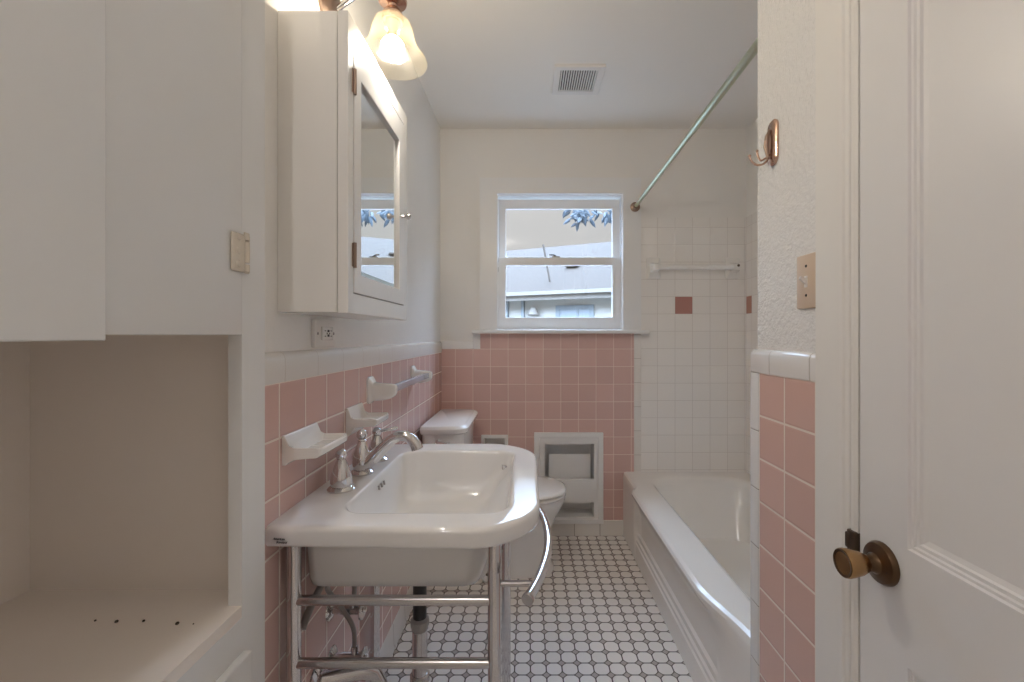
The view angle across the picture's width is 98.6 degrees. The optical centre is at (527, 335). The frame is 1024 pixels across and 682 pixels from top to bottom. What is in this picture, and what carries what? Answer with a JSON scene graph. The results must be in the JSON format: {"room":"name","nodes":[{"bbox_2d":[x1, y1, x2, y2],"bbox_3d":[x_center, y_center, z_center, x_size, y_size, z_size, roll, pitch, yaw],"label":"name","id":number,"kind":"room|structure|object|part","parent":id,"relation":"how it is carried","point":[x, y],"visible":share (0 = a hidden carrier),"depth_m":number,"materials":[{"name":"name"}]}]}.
{"room":"bathroom","nodes":[
{"label":"bathroom","id":0,"kind":"room"},
{"bbox_2d":[265,0,441,681],"bbox_3d":[-0.596,-0.028,1.856,0.128,2.515,2.028,0,0,0],"label":"wall","id":1,"kind":"structure","parent":0,"point":[305,385],"depth_m":1.21,"materials":[{"name":"paint"}]},
{"bbox_2d":[282,423,347,465],"bbox_3d":[-0.493,0.249,1.030,0.085,0.065,0.150,0,0,0],"label":"soap dish","id":2,"kind":"object","parent":1,"relation":"attached to","point":[307,442],"visible":1,"depth_m":1.00,"materials":[{"name":"white ceramic"}]},
{"bbox_2d":[311,319,334,347],"bbox_3d":[-0.534,-0.006,1.157,0.018,0.071,0.113,0,0,0],"label":"wall outlet","id":3,"kind":"object","parent":1,"relation":"attached to","point":[322,331],"visible":1,"depth_m":1.13,"materials":[{"name":"plastic"}]},
{"bbox_2d":[321,327,332,339],"bbox_3d":[-0.528,-0.006,1.159,0.005,0.035,0.062,0,0,0],"label":"receptacle","id":4,"kind":"object","parent":3,"relation":"attached to","point":[326,332],"depth_m":1.15,"materials":[{"name":"white plastic"}]},
{"bbox_2d":[278,10,410,319],"bbox_3d":[-0.452,-0.378,1.183,0.183,0.655,0.464,0,0,0],"label":"medicine cabinet","id":5,"kind":"object","parent":1,"relation":"attached to","point":[343,216],"visible":1,"depth_m":0.95,"materials":[{"name":"white wood"}]},
{"bbox_3d":[-0.403,-0.378,1.183,0.027,0.655,0.464,0,0,0],"label":"frame","id":6,"kind":"part","parent":5,"relation":"part of","materials":[{"name":"white wood"}]},
{"bbox_3d":[-0.399,-0.379,1.179,0.021,0.563,0.393,0,0,0],"label":"door","id":7,"kind":"part","parent":5,"relation":"part of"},
{"bbox_2d":[361,88,395,287],"bbox_3d":[-0.399,-0.366,1.177,0.004,0.455,0.308,0,0,0],"label":"mirror","id":8,"kind":"object","parent":5,"relation":"attached to","point":[378,133],"depth_m":1.16,"materials":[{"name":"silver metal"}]},
{"bbox_3d":[-0.374,-0.367,1.352,0.029,0.020,0.020,0,0,0],"label":"knob","id":9,"kind":"part","parent":5,"relation":"part of","materials":[{"name":"silver metal"}]},
{"bbox_2d":[325,586,366,621],"bbox_3d":[-0.486,0.667,1.171,0.098,0.202,0.093,0,0,0],"label":"supply valve","id":10,"kind":"object","parent":1,"relation":"attached to","point":[360,611],"visible":0.4,"depth_m":1.18,"materials":[{"name":"silver metal"}]},
{"bbox_3d":[-0.444,0.740,1.190,0.014,0.050,0.050,0,0,0],"label":"handle","id":11,"kind":"part","parent":10,"relation":"part of","materials":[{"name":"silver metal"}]},
{"bbox_2d":[324,586,368,656],"bbox_3d":[-0.486,0.735,1.156,0.098,0.337,0.144,0,0,0],"label":"supply valve","id":12,"kind":"object","parent":1,"relation":"attached to","point":[354,652],"visible":0.52,"depth_m":1.19,"materials":[{"name":"silver metal"}]},
{"bbox_3d":[-0.444,0.875,1.200,0.014,0.050,0.050,0,0,0],"label":"handle","id":13,"kind":"part","parent":12,"relation":"part of","materials":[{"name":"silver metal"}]},
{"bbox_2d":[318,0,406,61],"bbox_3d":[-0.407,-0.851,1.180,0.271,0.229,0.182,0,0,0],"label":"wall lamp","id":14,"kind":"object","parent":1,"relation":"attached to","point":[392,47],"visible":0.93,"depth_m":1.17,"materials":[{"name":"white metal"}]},
{"bbox_3d":[-0.441,-0.925,1.192,0.174,0.082,0.019,0,0,7],"label":"arm","id":15,"kind":"part","parent":14,"relation":"part of","materials":[{"name":"silver metal"}]},
{"bbox_2d":[386,18,399,36],"bbox_3d":[-0.363,-0.827,1.180,0.036,0.052,0.036,0,0,0],"label":"bulb","id":16,"kind":"object","parent":14,"relation":"attached to","point":[392,24],"depth_m":1.17,"materials":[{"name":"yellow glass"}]},
{"bbox_3d":[-0.363,-0.770,1.180,0.062,0.062,0.062,0,0,0],"label":"bulb","id":17,"kind":"part","parent":14,"relation":"part of","materials":[{"name":"white glass"}]},
{"bbox_2d":[346,402,388,435],"bbox_3d":[-0.489,0.254,1.347,0.093,0.083,0.115,0,0,0],"label":"cup holder","id":18,"kind":"object","parent":1,"relation":"attached to","point":[357,418],"visible":0.96,"depth_m":1.31,"materials":[{"name":"white ceramic"}]},
{"bbox_2d":[365,586,412,681],"bbox_3d":[-0.533,1.183,1.781,0.020,0.095,1.878,0,0,0],"label":"baseboard","id":19,"kind":"structure","parent":1,"relation":"attached to","point":[391,640],"depth_m":1.76,"materials":[{"name":"tile"}]},
{"bbox_2d":[366,365,432,403],"bbox_3d":[-0.489,0.182,1.761,0.092,0.090,0.612,0,0,0],"label":"towel rack","id":20,"kind":"object","parent":1,"relation":"attached to","point":[375,391],"visible":1,"depth_m":1.47,"materials":[{"name":"white ceramic"}]},
{"bbox_3d":[-0.489,0.182,1.487,0.092,0.090,0.064,0,0,0],"label":"post","id":21,"kind":"part","parent":20,"relation":"part of","materials":[{"name":"white ceramic"}]},
{"bbox_3d":[-0.489,0.182,2.035,0.092,0.090,0.064,0,0,0],"label":"post","id":22,"kind":"part","parent":20,"relation":"part of","materials":[{"name":"white ceramic"}]},
{"bbox_2d":[384,536,692,681],"bbox_3d":[0.225,1.290,0.535,2.550,0.120,4.670,0,0,0],"label":"floor","id":23,"kind":"structure","parent":0,"point":[596,617],"depth_m":1.84,"materials":[{"name":"tile"}]},
{"bbox_2d":[0,0,264,681],"bbox_3d":[-0.698,-0.025,0.368,0.495,2.510,0.936,0,0,0],"label":"linen cabinet","id":24,"kind":"object","parent":23,"relation":"on","point":[132,132],"visible":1,"depth_m":0.72,"materials":[{"name":"paint"}]},
{"bbox_3d":[-0.501,-0.537,0.241,0.014,1.085,0.543,0,0,1],"label":"door","id":25,"kind":"part","parent":24,"relation":"part of","materials":[{"name":"white wood"}]},
{"bbox_2d":[0,590,241,681],"bbox_3d":[-0.713,0.482,0.368,0.425,0.020,0.898,0,0,0],"label":"countertop","id":26,"kind":"structure","parent":24,"relation":"on","point":[46,635],"depth_m":0.70,"materials":[{"name":"paint"}]},
{"bbox_3d":[-0.505,-0.541,0.641,0.014,1.078,0.254,0,0,0],"label":"door","id":27,"kind":"part","parent":24,"relation":"part of","materials":[{"name":"white wood"}]},
{"bbox_3d":[-0.512,-0.025,0.368,0.024,2.510,0.936,0,0,0],"label":"frame","id":28,"kind":"part","parent":24,"relation":"part of","materials":[{"name":"white wood"}]},
{"bbox_3d":[-0.501,0.680,0.371,0.037,0.260,0.802,0,0,0],"label":"drawer","id":29,"kind":"part","parent":24,"relation":"part of","materials":[{"name":"white wood"}]},
{"bbox_2d":[265,444,552,681],"bbox_3d":[-0.235,0.809,1.238,0.600,0.842,0.716,0,0,0],"label":"sink","id":30,"kind":"object","parent":23,"relation":"on","point":[432,514],"visible":1,"depth_m":0.98,"materials":[{"name":"ceramic"}]},
{"bbox_3d":[-0.511,0.828,0.960,0.030,0.796,0.030,0,0,0],"label":"leg","id":31,"kind":"part","parent":30,"relation":"part of","materials":[{"name":"silver metal"}]},
{"bbox_2d":[301,586,323,630],"bbox_3d":[-0.508,0.625,1.129,0.028,0.123,0.232,0,0,11],"label":"hose","id":32,"kind":"object","parent":30,"relation":"attached to","point":[308,612],"visible":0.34,"depth_m":1.04,"materials":[{"name":"silver metal"}]},
{"bbox_2d":[310,586,429,681],"bbox_3d":[-0.434,0.793,1.207,0.304,0.447,0.153,0,0,-27],"label":"trap","id":33,"kind":"object","parent":30,"relation":"attached to","point":[419,623],"visible":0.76,"depth_m":1.20,"materials":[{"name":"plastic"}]},
{"bbox_2d":[327,426,422,493],"bbox_3d":[-0.402,0.325,1.238,0.208,0.126,0.342,0,0,0],"label":"faucet","id":34,"kind":"object","parent":30,"relation":"on","point":[365,457],"visible":1,"depth_m":1.23,"materials":[{"name":"silver metal"}]},
{"bbox_3d":[-0.472,0.336,1.112,0.067,0.104,0.067,0,0,0],"label":"handle","id":35,"kind":"part","parent":34,"relation":"part of","materials":[{"name":"silver metal"}]},
{"bbox_3d":[-0.472,0.336,1.375,0.067,0.104,0.067,0,0,0],"label":"handle","id":36,"kind":"part","parent":34,"relation":"part of","materials":[{"name":"silver metal"}]},
{"bbox_3d":[-0.400,0.325,1.245,0.204,0.126,0.064,0,0,0],"label":"spout","id":37,"kind":"part","parent":34,"relation":"part of","materials":[{"name":"silver metal"}]},
{"bbox_3d":[-0.436,0.293,1.381,0.055,0.018,0.013,0,0,-14],"label":"lever","id":38,"kind":"part","parent":34,"relation":"part of","materials":[{"name":"silver metal"}]},
{"bbox_3d":[-0.511,0.828,1.470,0.030,0.796,0.030,0,0,0],"label":"leg","id":39,"kind":"part","parent":30,"relation":"part of","materials":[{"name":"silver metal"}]},
{"bbox_3d":[-0.292,0.714,0.960,0.438,0.022,0.022,0,0,0],"label":"rail","id":40,"kind":"part","parent":30,"relation":"part of","materials":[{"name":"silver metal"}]},
{"bbox_3d":[-0.292,0.577,0.960,0.438,0.022,0.022,0,0,0],"label":"rail","id":41,"kind":"part","parent":30,"relation":"part of","materials":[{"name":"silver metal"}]},
{"bbox_2d":[265,444,539,585],"bbox_3d":[-0.253,0.478,1.238,0.563,0.181,0.716,0,0,0],"label":"basin","id":42,"kind":"object","parent":30,"relation":"in","point":[432,514],"depth_m":0.99,"materials":[{"name":"white ceramic"}]},
{"bbox_3d":[-0.073,0.828,0.960,0.030,0.796,0.030,0,0,0],"label":"leg","id":43,"kind":"part","parent":30,"relation":"part of","materials":[{"name":"silver metal"}]},
{"bbox_3d":[-0.073,0.828,1.470,0.030,0.796,0.030,0,0,0],"label":"leg","id":44,"kind":"part","parent":30,"relation":"part of","materials":[{"name":"silver metal"}]},
{"bbox_3d":[-0.027,0.540,0.960,0.092,0.013,0.013,0,0,0],"label":"towel bar arm","id":45,"kind":"part","parent":30,"relation":"part of","materials":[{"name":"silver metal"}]},
{"bbox_2d":[420,409,565,582],"bbox_3d":[-0.158,0.830,2.345,0.720,0.800,0.527,0,0,0],"label":"toilet","id":46,"kind":"object","parent":23,"relation":"on","point":[447,426],"visible":0.43,"depth_m":2.24,"materials":[{"name":"ceramic"}]},
{"bbox_3d":[-0.408,0.508,2.096,0.078,0.029,0.027,0,0,14],"label":"flush lever","id":47,"kind":"part","parent":46,"relation":"part of","materials":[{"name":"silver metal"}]},
{"bbox_3d":[-0.412,0.650,2.349,0.200,0.360,0.473,0,0,0],"label":"tank","id":48,"kind":"part","parent":46,"relation":"part of","materials":[{"name":"ceramic"}]},
{"bbox_3d":[-0.404,0.451,2.349,0.228,0.042,0.518,0,0,0],"label":"tank lid","id":49,"kind":"part","parent":46,"relation":"part of","materials":[{"name":"ceramic"}]},
{"bbox_3d":[-0.126,1.033,2.345,0.648,0.394,0.364,0,0,0],"label":"bowl","id":50,"kind":"part","parent":46,"relation":"part of","materials":[{"name":"ceramic"}]},
{"bbox_3d":[-0.032,0.800,2.345,0.467,0.022,0.370,0,0,0],"label":"seat lid","id":51,"kind":"part","parent":46,"relation":"part of","materials":[{"name":"ceramic"}]},
{"bbox_3d":[-0.032,0.826,2.345,0.467,0.020,0.370,0,0,0],"label":"seat","id":52,"kind":"part","parent":46,"relation":"part of","materials":[{"name":"ceramic"}]},
{"bbox_2d":[623,472,749,681],"bbox_3d":[0.952,1.034,1.942,0.784,0.393,1.555,0,0,0],"label":"bathtub","id":53,"kind":"object","parent":23,"relation":"on","point":[687,534],"visible":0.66,"depth_m":2.00,"materials":[{"name":"ceramic"}]},
{"bbox_2d":[399,0,757,128],"bbox_3d":[0.225,-1.335,0.535,2.550,0.100,4.670,0,0,0],"label":"ceiling","id":54,"kind":"structure","parent":0,"point":[478,64],"depth_m":2.05,"materials":[{"name":"paint"}]},
{"bbox_2d":[552,64,605,94],"bbox_3d":[0.247,-1.279,2.203,0.245,0.012,0.245,0,0,0],"label":"ceiling vent","id":55,"kind":"object","parent":54,"relation":"in","point":[568,79],"visible":1,"depth_m":2.18,"materials":[{"name":"plastic"}]},
{"bbox_2d":[440,129,745,519],"bbox_3d":[0.420,-0.028,2.793,2.160,2.515,0.153,0,0,0],"label":"wall","id":56,"kind":"structure","parent":0,"point":[672,397],"depth_m":2.72,"materials":[{"name":"tile"}]},
{"bbox_2d":[481,435,507,444],"bbox_3d":[-0.207,0.696,2.752,0.166,0.174,0.085,0,0,0],"label":"paper holder","id":57,"kind":"object","parent":56,"relation":"attached to","point":[485,439],"visible":0.42,"depth_m":2.71,"materials":[{"name":"white ceramic"}]},
{"bbox_2d":[472,178,648,333],"bbox_3d":[0.198,-0.494,2.765,1.075,0.958,0.210,0,0,0],"label":"window","id":58,"kind":"structure","parent":56,"relation":"in","point":[497,195],"depth_m":2.70,"materials":[{"name":"white wood"}]},
{"bbox_3d":[0.197,-0.660,2.797,0.766,0.410,0.030,0,0,0],"label":"sash","id":59,"kind":"part","parent":58,"relation":"part of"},
{"bbox_3d":[0.198,-0.266,2.761,0.768,0.452,0.030,0,0,0],"label":"sash","id":60,"kind":"part","parent":58,"relation":"part of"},
{"bbox_3d":[0.198,-0.026,2.696,1.075,0.022,0.072,0,0,0],"label":"sill","id":61,"kind":"part","parent":58,"relation":"part of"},
{"bbox_2d":[534,432,602,523],"bbox_3d":[0.251,0.875,2.779,0.427,0.562,0.153,0,0,0],"label":"wall niche","id":62,"kind":"object","parent":56,"relation":"attached to","point":[575,459],"visible":0.75,"depth_m":2.71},
{"bbox_2d":[551,520,623,535],"bbox_3d":[0.033,1.184,2.718,1.135,0.092,0.020,0,0,0],"label":"baseboard","id":63,"kind":"structure","parent":56,"relation":"attached to","point":[609,527],"depth_m":2.71,"materials":[{"name":"tile"}]},
{"bbox_2d":[646,258,739,278],"bbox_3d":[1.018,-0.418,2.683,0.573,0.132,0.073,0,0,0],"label":"towel rail","id":64,"kind":"object","parent":56,"relation":"attached to","point":[654,267],"visible":1,"depth_m":2.67,"materials":[{"name":"white ceramic"}]},
{"bbox_3d":[0.775,-0.418,2.685,0.086,0.132,0.070,0,0,0],"label":"post","id":65,"kind":"part","parent":64,"relation":"part of","materials":[{"name":"white ceramic"}]},
{"bbox_3d":[1.262,-0.418,2.685,0.086,0.132,0.070,0,0,0],"label":"post","id":66,"kind":"part","parent":64,"relation":"part of","materials":[{"name":"white ceramic"}]},
{"bbox_2d":[630,37,757,211],"bbox_3d":[0.664,-0.824,1.933,0.060,0.123,1.542,0,0,-1],"label":"shower rod","id":67,"kind":"object","parent":56,"relation":"attached to","point":[752,51],"visible":0.56,"depth_m":1.61,"materials":[{"name":"metal"}]},
{"bbox_2d":[746,118,757,473],"bbox_3d":[1.423,-0.028,1.955,0.155,2.515,1.830,0,0,0],"label":"wall","id":68,"kind":"structure","parent":0,"point":[752,130],"depth_m":2.66,"materials":[{"name":"paint"}]},
{"bbox_2d":[750,0,815,681],"bbox_3d":[1.014,-0.028,-0.268,0.862,2.515,2.864,0,0,0],"label":"wall","id":69,"kind":"structure","parent":0,"point":[783,365],"depth_m":1.01,"materials":[{"name":"paint"}]},
{"bbox_2d":[748,119,778,166],"bbox_3d":[0.577,-0.467,1.077,0.066,0.110,0.044,0,0,31],"label":"robe hook","id":70,"kind":"object","parent":69,"relation":"attached to","point":[771,140],"visible":1,"depth_m":1.06,"materials":[{"name":"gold metal"}]},
{"bbox_3d":[0.581,-0.466,1.070,0.017,0.070,0.012,0,0,0],"label":"stem","id":71,"kind":"part","parent":70,"relation":"part of","materials":[{"name":"brown metal"}]},
{"bbox_2d":[797,252,815,308],"bbox_3d":[0.585,-0.116,0.930,0.021,0.115,0.068,0,0,0],"label":"light switch","id":72,"kind":"object","parent":69,"relation":"attached to","point":[806,264],"visible":0.9,"depth_m":0.93,"materials":[{"name":"beige plastic"}]},
{"bbox_2d":[816,0,859,681],"bbox_3d":[0.586,0.145,0.378,0.028,2.170,1.017,0,0,0],"label":"trim","id":73,"kind":"structure","parent":69,"relation":"attached to","point":[837,21],"depth_m":0.82,"materials":[{"name":"white wood"}]},
{"bbox_3d":[0.586,0.366,0.786,0.028,0.040,0.022,0,0,0],"label":"strike plate","id":74,"kind":"part","parent":73,"relation":"part of","materials":[{"name":"black metal"}]},
{"bbox_2d":[833,0,1023,681],"bbox_3d":[0.565,0.203,0.376,0.102,2.037,0.788,0,0,0],"label":"door","id":75,"kind":"structure","parent":69,"relation":"in","point":[939,563],"depth_m":0.63,"materials":[{"name":"white wood"}]},
{"bbox_3d":[0.516,0.372,0.721,0.003,0.044,0.044,0,0,0],"label":"knob","id":76,"kind":"part","parent":75,"relation":"part of","materials":[{"name":"brown metal"}]},
{"bbox_3d":[0.567,0.372,0.721,0.030,0.068,0.068,0,0,0],"label":"knob","id":77,"kind":"part","parent":75,"relation":"part of","materials":[{"name":"brown metal"}]},
{"label":"outside","id":78,"kind":"structure","parent":0,"visible":0},
{"bbox_3d":[0.000,1.680,31.450,60.000,0.100,57.100,0,0,0],"label":"ground","id":79,"kind":"structure","parent":78,"visible":0},
{"bbox_2d":[506,242,611,316],"bbox_3d":[2.691,-0.645,13.496,19.000,4.550,10.520,0,0,24],"label":"house","id":80,"kind":"structure","parent":79,"relation":"on","point":[531,291],"depth_m":9.41,"materials":[{"name":"white"}]},
{"bbox_3d":[-0.452,0.405,9.559,0.060,2.450,0.090,0,0,24],"label":"post","id":81,"kind":"part","parent":80,"relation":"part of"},
{"bbox_3d":[-0.105,0.405,9.404,0.060,2.450,0.090,0,0,24],"label":"post","id":82,"kind":"part","parent":80,"relation":"part of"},
{"bbox_2d":[527,307,539,315],"bbox_3d":[0.115,-0.520,9.235,0.260,0.180,0.260,0,0,24],"label":"lamp","id":83,"kind":"object","parent":80,"relation":"attached to","point":[532,311],"depth_m":9.18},
{"bbox_3d":[0.951,-0.150,8.961,0.630,0.780,0.010,0,0,24],"label":"pane","id":84,"kind":"part","parent":80,"relation":"part of","materials":[{"name":"blue glass"}]},
{"bbox_2d":[563,210,611,230],"bbox_3d":[1.791,-0.569,4.887,2.871,4.404,1.560,0,0,0],"label":"tree","id":85,"kind":"object","parent":79,"relation":"on","point":[581,216],"visible":0.12,"depth_m":4.46,"materials":[{"name":"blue plant"}]}
]}

